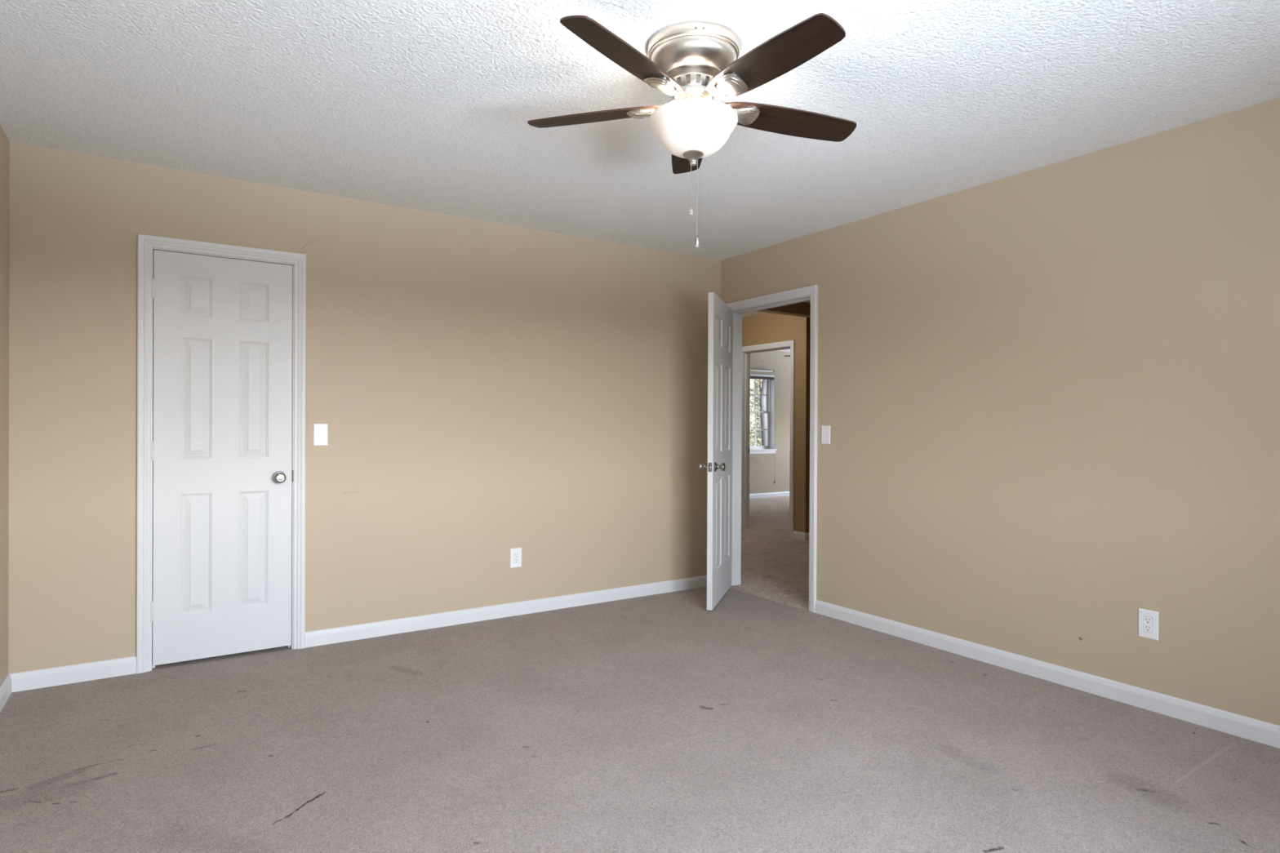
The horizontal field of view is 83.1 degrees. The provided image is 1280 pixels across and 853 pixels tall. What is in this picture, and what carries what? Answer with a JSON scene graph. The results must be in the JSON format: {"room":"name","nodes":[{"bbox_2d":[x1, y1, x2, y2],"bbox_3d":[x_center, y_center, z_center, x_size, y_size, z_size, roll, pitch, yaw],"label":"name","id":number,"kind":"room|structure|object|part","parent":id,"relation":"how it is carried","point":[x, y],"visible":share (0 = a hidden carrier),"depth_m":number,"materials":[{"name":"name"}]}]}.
{"room":"empty bedroom","nodes":[
{"label":"empty bedroom","id":0,"kind":"room"},
{"bbox_2d":[0,124,9,686],"bbox_3d":[-1.482,-0.030,1.100,0.115,2.440,5.180,0,0,-33],"label":"wall","id":1,"kind":"structure","parent":0,"point":[4,141],"depth_m":3.10,"materials":[{"name":"beige paint"}]},
{"bbox_2d":[0,674,11,712],"bbox_3d":[-1.433,1.150,1.138,0.014,0.081,4.950,0,0,-33],"label":"baseboard","id":2,"kind":"structure","parent":1,"relation":"attached to","point":[6,687],"depth_m":3.08,"materials":[{"name":"white paint"}]},
{"bbox_2d":[8,141,720,674],"bbox_3d":[-1.126,-0.037,4.366,4.072,2.440,0.115,0,0,-33],"label":"wall","id":3,"kind":"structure","parent":0,"point":[483,390],"depth_m":4.13,"materials":[{"name":"beige paint"}]},
{"bbox_2d":[9,656,136,692],"bbox_3d":[-2.602,1.138,3.324,0.466,0.081,0.014,0,0,-33],"label":"baseboard","id":4,"kind":"structure","parent":3,"relation":"attached to","point":[63,675],"depth_m":3.32,"materials":[{"name":"white paint"}]},
{"bbox_2d":[150,249,292,666],"bbox_3d":[-2.094,0.153,3.643,0.619,2.013,0.102,0,0,-33],"label":"door","id":5,"kind":"structure","parent":3,"relation":"in","point":[221,446],"depth_m":3.65,"materials":[{"name":"white paint"}]},
{"bbox_3d":[-1.874,0.267,3.759,0.055,0.055,0.054,0,0,-33],"label":"knob","id":6,"kind":"part","parent":5,"relation":"part of","materials":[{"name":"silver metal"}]},
{"bbox_2d":[136,233,306,673],"bbox_3d":[-2.125,0.130,3.698,0.739,2.099,0.134,0,0,-33],"label":"door frame","id":7,"kind":"structure","parent":3,"relation":"attached to","point":[146,244],"depth_m":3.51,"materials":[{"name":"white paint"}]},
{"bbox_2d":[313,423,328,445],"bbox_3d":[-1.724,0.044,3.899,0.072,0.118,0.008,0,0,-33],"label":"light switch","id":8,"kind":"object","parent":3,"relation":"attached to","point":[320,430],"visible":1,"depth_m":3.90,"materials":[{"name":"white plastic"}]},
{"bbox_2d":[305,575,706,648],"bbox_3d":[-0.594,1.144,4.647,2.867,0.081,0.014,0,0,-33],"label":"baseboard","id":9,"kind":"structure","parent":3,"relation":"attached to","point":[352,633],"depth_m":4.42,"materials":[{"name":"white paint"}]},
{"bbox_2d":[510,547,521,568],"bbox_3d":[-0.777,0.824,4.528,0.075,0.120,0.008,0,0,-33],"label":"power outlet","id":10,"kind":"object","parent":3,"relation":"attached to","point":[515,553],"visible":1,"depth_m":4.52,"materials":[{"name":"white plastic"}]},
{"bbox_2d":[513,552,518,563],"bbox_3d":[-0.776,0.824,4.526,0.033,0.066,0.005,0,0,-33],"label":"receptacle","id":11,"kind":"object","parent":10,"relation":"attached to","point":[515,554],"depth_m":4.52,"materials":[{"name":"white plastic"}]},
{"bbox_2d":[0,496,1279,852],"bbox_3d":[2.103,1.241,6.261,11.787,0.104,9.845,0,0,-33],"label":"floor","id":12,"kind":"structure","parent":0,"point":[666,722],"depth_m":2.66,"materials":[{"name":"beige carpet"}]},
{"bbox_2d":[0,0,1279,351],"bbox_3d":[2.115,-1.297,6.254,11.787,0.100,9.845,0,0,-33],"label":"ceiling","id":13,"kind":"structure","parent":0,"point":[428,105],"depth_m":2.73,"materials":[{"name":"white paint"}]},
{"bbox_2d":[527,13,856,247],"bbox_3d":[0.201,-0.917,2.329,1.167,0.658,1.120,0,0,-33],"label":"ceiling fan","id":14,"kind":"object","parent":13,"relation":"hanging from","point":[695,63],"visible":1,"depth_m":2.26,"materials":[{"name":"brown wood"}]},
{"bbox_3d":[-0.149,-1.064,2.480,0.499,0.006,0.127,2,12,19],"label":"blade","id":15,"kind":"part","parent":14,"relation":"part of","materials":[{"name":"brown wood"}]},
{"bbox_3d":[-0.033,-1.067,2.094,0.127,0.006,0.499,18,9,36],"label":"blade","id":16,"kind":"part","parent":14,"relation":"part of","materials":[{"name":"brown wood"}]},
{"bbox_3d":[0.182,-1.048,2.710,0.127,0.006,0.499,-11,-1,1],"label":"blade","id":17,"kind":"part","parent":14,"relation":"part of","materials":[{"name":"brown wood"}]},
{"bbox_3d":[0.167,-0.788,2.367,0.003,0.147,0.003,0,0,-33],"label":"pull chain","id":18,"kind":"part","parent":14,"relation":"part of","materials":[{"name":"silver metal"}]},
{"bbox_3d":[0.175,-0.954,2.367,0.290,0.121,0.290,0,0,-33],"label":"lamp shade","id":19,"kind":"part","parent":14,"relation":"part of","materials":[{"name":"white glass"}]},
{"bbox_3d":[0.188,-0.758,2.369,0.003,0.254,0.003,0,0,-33],"label":"pull chain","id":20,"kind":"part","parent":14,"relation":"part of","materials":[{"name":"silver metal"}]},
{"bbox_3d":[0.371,-1.053,2.085,0.127,0.006,0.499,18,-10,-33],"label":"blade","id":21,"kind":"part","parent":14,"relation":"part of","materials":[{"name":"brown wood"}]},
{"bbox_3d":[0.504,-1.042,2.466,0.499,0.006,0.127,2,-14,-17],"label":"blade","id":22,"kind":"part","parent":14,"relation":"part of","materials":[{"name":"brown wood"}]},
{"bbox_2d":[757,302,810,317],"bbox_3d":[1.974,-1.189,7.560,4.385,0.125,0.110,0,0,-33],"label":"ceiling","id":23,"kind":"structure","parent":13,"relation":"attached to","point":[802,308],"depth_m":7.22,"materials":[{"name":"brown paint"}]},
{"bbox_2d":[749,351,790,493],"bbox_3d":[3.073,-0.035,10.595,5.405,2.440,3.660,0,0,-33],"label":"wall","id":24,"kind":"structure","parent":0,"point":[765,469],"depth_m":12.05,"materials":[{"name":"beige paint"}]},
{"bbox_2d":[750,369,774,372],"bbox_3d":[1.817,-0.909,11.693,0.972,0.028,0.073,0,0,-33],"label":"curtain rod","id":25,"kind":"object","parent":24,"relation":"attached to","point":[750,370],"visible":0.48,"depth_m":11.77,"materials":[{"name":"white plastic"}]},
{"bbox_2d":[749,373,777,453],"bbox_3d":[1.836,-0.204,11.833,0.950,1.300,0.190,0,0,-33],"label":"window","id":26,"kind":"structure","parent":24,"relation":"in","point":[770,384],"depth_m":12.05,"materials":[{"name":"white paint"}]},
{"bbox_3d":[1.793,-0.530,11.899,0.834,0.612,0.028,0,0,-33],"label":"sash","id":27,"kind":"part","parent":26,"relation":"part of","materials":[{"name":"clear glass"}]},
{"bbox_3d":[1.809,0.051,11.873,0.834,0.610,0.028,0,0,-33],"label":"sash","id":28,"kind":"part","parent":26,"relation":"part of","materials":[{"name":"white paint"}]},
{"bbox_3d":[1.804,-0.239,11.883,0.870,1.230,0.072,0,0,-33],"label":"frame","id":29,"kind":"part","parent":26,"relation":"part of","materials":[{"name":"white paint"}]},
{"bbox_2d":[750,373,776,483],"bbox_3d":[1.887,0.047,11.797,0.897,1.798,0.050,0,0,-33],"label":"window blind","id":30,"kind":"object","parent":26,"relation":"attached to","point":[752,375],"visible":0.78,"depth_m":11.89,"materials":[{"name":"white paint"}]},
{"bbox_3d":[2.244,0.039,12.011,0.049,1.717,0.003,0,0,-38],"label":"cord","id":31,"kind":"part","parent":30,"relation":"part of","materials":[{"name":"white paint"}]},
{"bbox_3d":[1.850,0.384,11.810,0.950,0.020,0.130,0,0,-33],"label":"sill","id":32,"kind":"part","parent":26,"relation":"part of","materials":[{"name":"white paint"}]},
{"bbox_2d":[749,491,789,498],"bbox_3d":[2.124,1.137,11.945,5.300,0.081,0.014,0,0,-33],"label":"baseboard","id":33,"kind":"structure","parent":24,"relation":"attached to","point":[783,493],"depth_m":11.95,"materials":[{"name":"white paint"}]},
{"bbox_2d":[742,312,810,533],"bbox_3d":[0.817,-0.041,9.002,0.115,2.440,3.480,0,0,-33],"label":"wall","id":34,"kind":"structure","parent":0,"point":[766,328],"depth_m":7.61,"materials":[{"name":"brown paint"}]},
{"bbox_2d":[741,340,795,537],"bbox_3d":[1.432,0.134,8.052,0.134,2.102,0.889,0,0,-33],"label":"door frame","id":35,"kind":"structure","parent":34,"relation":"attached to","point":[746,350],"depth_m":8.35,"materials":[{"name":"white paint"}]},
{"bbox_2d":[792,530,804,540],"bbox_3d":[1.674,1.147,7.579,0.014,0.081,0.176,0,0,-33],"label":"baseboard","id":36,"kind":"structure","parent":34,"relation":"attached to","point":[796,535],"depth_m":7.58,"materials":[{"name":"white paint"}]},
{"bbox_2d":[720,97,1279,725],"bbox_3d":[1.245,-0.027,4.572,0.115,2.440,7.750,0,0,-33],"label":"wall","id":37,"kind":"structure","parent":0,"point":[1048,396],"depth_m":3.33,"materials":[{"name":"beige paint"}]},
{"bbox_2d":[698,292,733,610],"bbox_3d":[0.556,0.158,4.968,0.170,2.028,0.776,0,0,17],"label":"door","id":38,"kind":"structure","parent":37,"relation":"in","point":[720,322],"depth_m":4.82,"materials":[{"name":"white paint"}]},
{"bbox_3d":[0.410,0.260,4.682,0.054,0.055,0.055,0,0,17],"label":"knob","id":39,"kind":"part","parent":38,"relation":"part of","materials":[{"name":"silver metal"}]},
{"bbox_3d":[0.447,0.260,4.606,0.025,0.060,0.002,0,0,17],"label":"latch plate","id":40,"kind":"part","parent":38,"relation":"part of","materials":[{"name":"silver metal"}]},
{"bbox_3d":[0.520,0.261,4.649,0.054,0.055,0.055,0,0,17],"label":"knob","id":41,"kind":"part","parent":38,"relation":"part of","materials":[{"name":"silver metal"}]},
{"bbox_2d":[726,284,817,613],"bbox_3d":[0.930,0.140,5.048,0.153,2.102,0.924,0,0,-33],"label":"door frame","id":42,"kind":"structure","parent":37,"relation":"attached to","point":[808,293],"depth_m":5.00,"materials":[{"name":"white paint"}]},
{"bbox_3d":[0.986,0.140,5.085,0.019,2.102,0.924,0,0,-33],"label":"casing","id":43,"kind":"part","parent":42,"relation":"part of","materials":[{"name":"white paint"}]},
{"bbox_2d":[821,425,830,444],"bbox_3d":[1.173,0.053,4.568,0.008,0.118,0.072,0,0,-33],"label":"light switch","id":44,"kind":"object","parent":37,"relation":"attached to","point":[825,429],"visible":1,"depth_m":4.56,"materials":[{"name":"white plastic"}]},
{"bbox_2d":[814,600,1279,748],"bbox_3d":[2.221,1.162,2.967,0.014,0.081,3.983,0,0,-33],"label":"baseboard","id":45,"kind":"structure","parent":37,"relation":"attached to","point":[1257,731],"depth_m":3.30,"materials":[{"name":"white paint"}]},
{"bbox_2d":[1137,608,1159,640],"bbox_3d":[2.159,0.841,3.068,0.008,0.120,0.075,0,0,-33],"label":"power outlet","id":46,"kind":"object","parent":37,"relation":"attached to","point":[1148,620],"visible":1,"depth_m":3.06,"materials":[{"name":"white plastic"}]},
{"bbox_2d":[1143,615,1152,633],"bbox_3d":[2.158,0.841,3.067,0.005,0.066,0.033,0,0,-33],"label":"receptacle","id":47,"kind":"object","parent":46,"relation":"attached to","point":[1148,620],"depth_m":3.07,"materials":[{"name":"white plastic"}]},
{"bbox_3d":[4.006,-0.026,9.088,5.305,2.440,0.115,0,0,-33],"label":"wall","id":48,"kind":"structure","parent":0,"visible":0},
{"bbox_2d":[804,532,808,540],"bbox_3d":[2.729,1.150,8.177,2.434,0.081,0.014,0,0,-33],"label":"baseboard","id":49,"kind":"structure","parent":48,"relation":"attached to","point":[806,535],"depth_m":7.52,"materials":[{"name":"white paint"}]},
{"label":"outside","id":50,"kind":"structure","parent":0,"visible":0},
{"bbox_3d":[-11.623,1.704,42.177,100.000,0.150,65.200,0,0,-33],"label":"lawn","id":51,"kind":"structure","parent":50,"visible":0},
{"bbox_2d":[749,378,762,445],"bbox_3d":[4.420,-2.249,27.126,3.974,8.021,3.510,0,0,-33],"label":"tree","id":52,"kind":"object","parent":51,"relation":"on","point":[759,432],"visible":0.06,"depth_m":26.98,"materials":[{"name":"green plant"}]},
{"bbox_2d":[750,378,766,445],"bbox_3d":[3.053,-1.673,18.496,2.641,6.896,3.233,0,0,-13],"label":"tree","id":53,"kind":"object","parent":51,"relation":"on","point":[762,391],"visible":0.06,"depth_m":18.26,"materials":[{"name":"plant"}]}
]}

